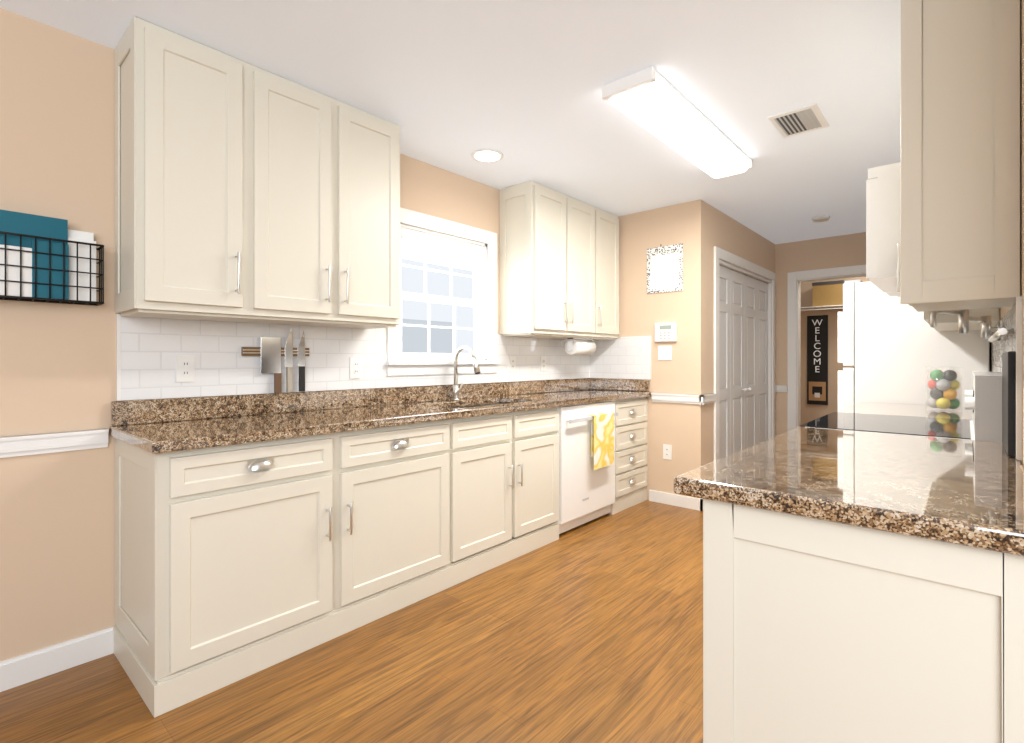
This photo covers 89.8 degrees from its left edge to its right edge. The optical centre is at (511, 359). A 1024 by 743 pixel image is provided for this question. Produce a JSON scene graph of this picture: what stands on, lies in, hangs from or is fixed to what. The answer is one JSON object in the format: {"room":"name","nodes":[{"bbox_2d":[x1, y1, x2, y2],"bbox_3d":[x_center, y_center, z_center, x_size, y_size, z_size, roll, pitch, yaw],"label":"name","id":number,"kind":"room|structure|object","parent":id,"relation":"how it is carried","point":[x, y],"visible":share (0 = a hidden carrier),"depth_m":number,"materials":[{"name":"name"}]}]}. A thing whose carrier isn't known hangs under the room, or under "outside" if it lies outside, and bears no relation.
{"room":"kitchen","nodes":[
{"label":"kitchen","id":0,"kind":"room"},
{"bbox_2d":[0,8,577,661],"bbox_3d":[-1.580,-0.038,2.209,0.120,2.440,7.020,0,0,41],"label":"wall","id":1,"kind":"structure","parent":0,"point":[56,360],"depth_m":1.96,"materials":[{"name":"beige paint"}]},
{"bbox_2d":[0,209,103,305],"bbox_3d":[-1.760,-0.368,1.835,0.099,0.309,0.467,0,0,41],"label":"wire basket","id":2,"kind":"object","parent":1,"relation":"attached to","point":[47,259],"visible":1,"depth_m":1.86,"materials":[{"name":"black metal"}]},
{"bbox_2d":[0,429,113,691],"bbox_3d":[-2.723,0.730,0.804,0.028,0.905,3.399,0,0,41],"label":"baseboard","id":3,"kind":"structure","parent":1,"relation":"attached to","point":[34,665],"depth_m":1.93,"materials":[{"name":"white wood"}]},
{"bbox_2d":[114,16,399,328],"bbox_3d":[-1.086,-0.717,2.402,0.364,1.082,1.177,0,0,41],"label":"upper cabinet","id":4,"kind":"object","parent":1,"relation":"attached to","point":[245,192],"visible":1,"depth_m":2.16,"materials":[{"name":"beige wood"}]},
{"bbox_2d":[116,314,650,400],"bbox_3d":[-0.220,-0.017,3.196,0.611,0.365,3.499,0,0,41],"label":"tile backsplash","id":5,"kind":"structure","parent":1,"relation":"attached to","point":[148,350],"depth_m":2.65,"materials":[{"name":"white tile"}]},
{"bbox_2d":[176,355,194,381],"bbox_3d":[-1.436,0.038,2.260,0.010,0.118,0.072,0,0,41],"label":"electrical outlet plate","id":6,"kind":"object","parent":5,"relation":"attached to","point":[185,368],"depth_m":2.26,"materials":[{"name":"white plastic"}]},
{"bbox_2d":[241,326,308,393],"bbox_3d":[-1.163,-0.001,2.549,0.036,0.337,0.328,0,0,41],"label":"knife strip","id":7,"kind":"object","parent":5,"relation":"attached to","point":[270,351],"visible":0.96,"depth_m":2.55,"materials":[{"name":"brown metal"}]},
{"bbox_2d":[350,358,361,378],"bbox_3d":[-0.879,0.046,2.890,0.010,0.118,0.072,0,0,41],"label":"electrical outlet plate","id":8,"kind":"object","parent":5,"relation":"attached to","point":[355,363],"depth_m":2.89,"materials":[{"name":"white plastic"}]},
{"bbox_2d":[509,356,515,371],"bbox_3d":[0.005,0.033,3.891,0.010,0.118,0.072,0,0,41],"label":"electrical outlet plate","id":9,"kind":"object","parent":5,"relation":"attached to","point":[512,359],"depth_m":3.89,"materials":[{"name":"white plastic"}]},
{"bbox_2d":[540,356,545,370],"bbox_3d":[0.256,0.033,4.176,0.010,0.118,0.072,0,0,41],"label":"electrical outlet plate","id":10,"kind":"object","parent":5,"relation":"attached to","point":[542,358],"depth_m":4.17,"materials":[{"name":"white plastic"}]},
{"bbox_2d":[385,208,500,375],"bbox_3d":[-0.465,-0.414,3.439,0.165,1.022,0.970,0,0,41],"label":"window","id":11,"kind":"structure","parent":1,"relation":"in","point":[482,303],"depth_m":3.50,"materials":[{"name":"white"}]},
{"bbox_2d":[401,227,483,271],"bbox_3d":[-0.449,-0.720,3.425,0.025,0.183,0.720,0,0,41],"label":"window blind","id":12,"kind":"object","parent":11,"relation":"attached to","point":[425,246],"visible":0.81,"depth_m":3.38,"materials":[{"name":"white plastic"}]},
{"bbox_2d":[499,180,618,339],"bbox_3d":[0.437,-0.717,4.126,0.364,1.082,1.197,0,0,41],"label":"upper cabinet","id":13,"kind":"object","parent":1,"relation":"attached to","point":[558,265],"visible":0.96,"depth_m":3.79,"materials":[{"name":"beige wood"}]},
{"bbox_2d":[565,338,595,354],"bbox_3d":[0.568,-0.108,4.248,0.124,0.134,0.304,0,0,41],"label":"paper towel","id":14,"kind":"object","parent":13,"relation":"attached to","point":[580,346],"visible":1,"depth_m":4.17,"materials":[{"name":"white paper"}]},
{"bbox_2d":[0,500,702,742],"bbox_3d":[1.627,1.212,1.898,5.700,0.060,10.800,0,0,41],"label":"floor","id":15,"kind":"structure","parent":0,"point":[591,631],"depth_m":1.93,"materials":[{"name":"wood"}]},
{"bbox_2d":[113,419,456,717],"bbox_3d":[-0.964,0.746,2.369,0.589,0.876,1.298,0,0,41],"label":"base cabinet","id":16,"kind":"object","parent":15,"relation":"on","point":[235,563],"depth_m":1.99,"materials":[{"name":"beige wood"}]},
{"bbox_2d":[109,378,650,453],"bbox_3d":[-0.225,0.237,3.186,0.624,0.140,3.528,0,0,41],"label":"countertop","id":17,"kind":"structure","parent":16,"relation":"on","point":[158,426],"depth_m":2.50,"materials":[{"name":"brown stone"}]},
{"bbox_2d":[452,346,480,400],"bbox_3d":[-0.283,0.088,3.313,0.250,0.356,0.093,0,0,41],"label":"faucet","id":18,"kind":"object","parent":17,"relation":"on","point":[456,389],"visible":1,"depth_m":3.35,"materials":[{"name":"silver metal"}]},
{"bbox_2d":[457,403,499,408],"bbox_3d":[-0.193,0.395,3.206,0.380,0.174,0.750,0,0,41],"label":"sink basin","id":19,"kind":"object","parent":17,"relation":"in","point":[477,406],"visible":0.02,"depth_m":3.45,"materials":[{"name":"silver metal"}]},
{"bbox_2d":[457,403,558,583],"bbox_3d":[-0.219,0.746,3.214,0.589,0.876,0.955,0,0,41],"label":"base cabinet","id":20,"kind":"object","parent":15,"relation":"on","point":[508,463],"depth_m":2.97,"materials":[{"name":"beige wood"}]},
{"bbox_2d":[558,401,617,533],"bbox_3d":[0.358,0.747,3.804,0.615,0.865,0.688,0,0,41],"label":"dishwasher","id":21,"kind":"object","parent":15,"relation":"on","point":[586,492],"visible":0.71,"depth_m":3.55,"materials":[{"name":"white metal"}]},
{"bbox_2d":[589,412,613,469],"bbox_3d":[0.639,0.574,3.665,0.050,0.377,0.260,0,0,41],"label":"hanging towel","id":22,"kind":"object","parent":21,"relation":"hanging from","point":[602,439],"visible":0.95,"depth_m":3.63,"materials":[{"name":"yellow fabric"}]},
{"bbox_2d":[608,397,647,514],"bbox_3d":[0.743,0.747,4.302,0.589,0.874,0.560,0,0,41],"label":"base cabinet","id":23,"kind":"object","parent":15,"relation":"on","point":[631,426],"depth_m":4.09,"materials":[{"name":"beige wood"}]},
{"bbox_2d":[703,499,1023,742],"bbox_3d":[0.998,0.746,1.418,0.604,0.876,1.146,0,0,41],"label":"base cabinet","id":24,"kind":"object","parent":15,"relation":"on","point":[818,631],"visible":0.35,"depth_m":0.95,"materials":[{"name":"beige wood"}]},
{"bbox_2d":[674,402,1023,555],"bbox_3d":[1.530,0.287,2.028,0.612,0.040,2.822,0,0,41],"label":"countertop","id":25,"kind":"structure","parent":24,"relation":"on","point":[969,493],"depth_m":1.14,"materials":[{"name":"brown stone"}]},
{"bbox_2d":[925,367,961,411],"bbox_3d":[2.265,0.151,2.696,0.150,0.229,0.150,0,0,41],"label":"jar","id":26,"kind":"object","parent":25,"relation":"on","point":[944,386],"visible":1,"depth_m":2.66,"materials":[{"name":"clear glass"}]},
{"bbox_2d":[1002,351,1015,456],"bbox_3d":[1.468,0.121,1.519,0.016,0.289,0.300,0,0,41],"label":"cutting board","id":27,"kind":"object","parent":25,"relation":"on","point":[1009,400],"visible":0.96,"depth_m":1.41,"materials":[{"name":"black plastic"}]},
{"bbox_2d":[800,371,1001,441],"bbox_3d":[1.606,0.617,2.150,0.658,1.130,0.750,0,0,41],"label":"range","id":28,"kind":"object","parent":15,"relation":"on","point":[983,399],"visible":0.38,"depth_m":1.91,"materials":[{"name":"white"}]},
{"bbox_2d":[838,280,988,410],"bbox_3d":[2.679,0.326,3.438,0.738,1.688,0.800,0,0,41],"label":"refrigerator","id":29,"kind":"object","parent":15,"relation":"on","point":[890,348],"visible":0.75,"depth_m":3.19,"materials":[{"name":"white metal"}]},
{"bbox_2d":[0,0,900,243],"bbox_3d":[1.627,-1.288,1.898,5.700,0.060,10.800,0,0,41],"label":"ceiling","id":30,"kind":"structure","parent":0,"point":[452,86],"depth_m":2.28,"materials":[{"name":"white paint"}]},
{"bbox_2d":[471,149,503,162],"bbox_3d":[-0.152,-1.253,3.162,0.199,0.007,0.199,0,0,-4],"label":"recessed light","id":31,"kind":"object","parent":30,"relation":"in","point":[482,155],"depth_m":3.14,"materials":[{"name":"white"}]},
{"bbox_2d":[602,66,752,177],"bbox_3d":[0.962,-1.210,2.792,0.230,0.073,1.340,0,0,41],"label":"fluorescent light","id":32,"kind":"object","parent":30,"relation":"in","point":[657,109],"visible":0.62,"depth_m":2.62,"materials":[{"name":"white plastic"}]},
{"bbox_2d":[768,103,828,137],"bbox_3d":[1.513,-1.252,2.706,0.220,0.010,0.320,0,0,41],"label":"ceiling vent","id":33,"kind":"object","parent":30,"relation":"in","point":[800,120],"depth_m":2.68,"materials":[{"name":"white metal"}]},
{"bbox_2d":[812,215,829,221],"bbox_3d":[2.725,-1.242,4.531,0.139,0.029,0.139,0,0,35],"label":"smoke detector","id":34,"kind":"object","parent":30,"relation":"in","point":[821,218],"depth_m":4.50,"materials":[{"name":"white plastic"}]},
{"bbox_2d":[618,202,685,499],"bbox_3d":[1.217,-0.038,4.342,0.570,2.440,0.120,0,0,41],"label":"wall","id":35,"kind":"structure","parent":0,"point":[639,311],"depth_m":4.26,"materials":[{"name":"beige paint"}]},
{"bbox_2d":[686,199,774,498],"bbox_3d":[2.178,-0.038,4.894,0.100,2.440,2.220,0,0,41],"label":"wall","id":36,"kind":"structure","parent":0,"point":[700,229],"depth_m":4.10,"materials":[{"name":"beige paint"}]},
{"bbox_2d":[719,265,767,458],"bbox_3d":[2.232,0.177,4.913,0.076,1.990,1.576,0,0,41],"label":"bifold doors","id":37,"kind":"structure","parent":36,"relation":"in","point":[743,361],"depth_m":4.87,"materials":[{"name":"white wood"}]},
{"bbox_2d":[714,246,774,460],"bbox_3d":[2.218,0.125,4.926,0.118,2.120,1.770,0,0,41],"label":"door frame","id":38,"kind":"structure","parent":36,"relation":"attached to","point":[758,272],"depth_m":4.75,"materials":[{"name":"white wood"}]},
{"bbox_2d":[775,232,865,435],"bbox_3d":[3.582,-0.038,5.055,1.790,2.440,0.120,0,0,41],"label":"wall","id":39,"kind":"structure","parent":0,"point":[831,252],"depth_m":5.50,"materials":[{"name":"beige paint"}]},
{"bbox_2d":[787,265,865,431],"bbox_3d":[3.368,0.125,5.245,0.970,2.120,0.156,0,0,41],"label":"door frame","id":40,"kind":"structure","parent":39,"relation":"attached to","point":[794,279],"depth_m":5.47,"materials":[{"name":"white wood"}]},
{"bbox_2d":[801,276,868,426],"bbox_3d":[4.377,-0.038,6.221,3.100,2.440,0.120,0,0,41],"label":"wall","id":41,"kind":"structure","parent":0,"point":[810,412],"depth_m":6.51,"materials":[{"name":"beige paint"}]},
{"bbox_2d":[807,315,827,404],"bbox_3d":[3.894,0.004,6.550,0.230,1.135,0.022,0,0,41],"label":"sign board","id":42,"kind":"object","parent":41,"relation":"attached to","point":[817,388],"visible":0.94,"depth_m":6.54,"materials":[{"name":"black wood"}]},
{"bbox_2d":[812,319,822,371],"bbox_3d":[3.887,-0.175,6.542,0.120,0.672,0.002,0,0,41],"label":"welcome sign","id":43,"kind":"object","parent":42,"relation":"attached to","point":[815,344],"visible":1,"depth_m":6.55,"materials":[{"name":"white"}]},
{"bbox_2d":[801,305,842,310],"bbox_3d":[3.741,-0.625,6.442,0.993,0.043,0.379,0,0,41],"label":"wire shelf","id":44,"kind":"object","parent":41,"relation":"attached to","point":[822,307],"visible":0.52,"depth_m":6.28,"materials":[{"name":"white metal"}]},
{"bbox_2d":[812,280,844,306],"bbox_3d":[3.911,-0.794,6.312,0.330,0.297,0.330,0,0,41],"label":"basket","id":45,"kind":"object","parent":44,"relation":"on","point":[828,293],"visible":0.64,"depth_m":6.19,"materials":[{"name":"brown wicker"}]},
{"bbox_2d":[924,312,999,330],"bbox_3d":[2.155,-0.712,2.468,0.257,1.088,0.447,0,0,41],"label":"mugs","id":46,"kind":"object","parent":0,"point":[943,323],"depth_m":2.35,"materials":[{"name":"beige"}]},
{"bbox_2d":[866,162,900,296],"bbox_3d":[1.691,-0.502,2.076,0.432,0.414,0.746,0,0,41],"label":"over-the-range microwave","id":47,"kind":"object","parent":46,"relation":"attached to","point":[882,212],"visible":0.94,"depth_m":1.88,"materials":[{"name":"white"}]},
{"bbox_2d":[989,0,1023,467],"bbox_3d":[2.572,-0.038,2.651,0.120,2.440,5.060,0,0,41],"label":"wall","id":48,"kind":"structure","parent":0,"point":[1003,311],"depth_m":1.39,"materials":[{"name":"beige paint"}]},
{"bbox_2d":[897,0,1019,315],"bbox_3d":[1.388,-0.712,1.599,0.261,1.090,0.359,0,0,41],"label":"upper cabinet","id":49,"kind":"object","parent":48,"relation":"attached to","point":[958,247],"depth_m":1.47,"materials":[{"name":"beige wood"}]},
{"bbox_2d":[992,296,1022,460],"bbox_3d":[2.016,0.050,2.121,0.012,0.433,2.039,0,0,41],"label":"backsplash","id":50,"kind":"structure","parent":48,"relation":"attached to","point":[1012,318],"depth_m":1.36,"materials":[{"name":"tile"}]},
{"bbox_2d":[930,309,1013,341],"bbox_3d":[1.620,-0.134,1.832,0.205,0.128,0.890,0,0,41],"label":"rail","id":51,"kind":"object","parent":50,"relation":"attached to","point":[964,319],"visible":0.96,"depth_m":2.02,"materials":[{"name":"silver metal"}]},
{"label":"outside","id":52,"kind":"structure","parent":0,"visible":0},
{"bbox_2d":[401,254,472,353],"bbox_3d":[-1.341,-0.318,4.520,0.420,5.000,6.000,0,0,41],"label":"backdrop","id":53,"kind":"structure","parent":52,"point":[414,339],"depth_m":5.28,"materials":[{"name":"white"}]}
]}

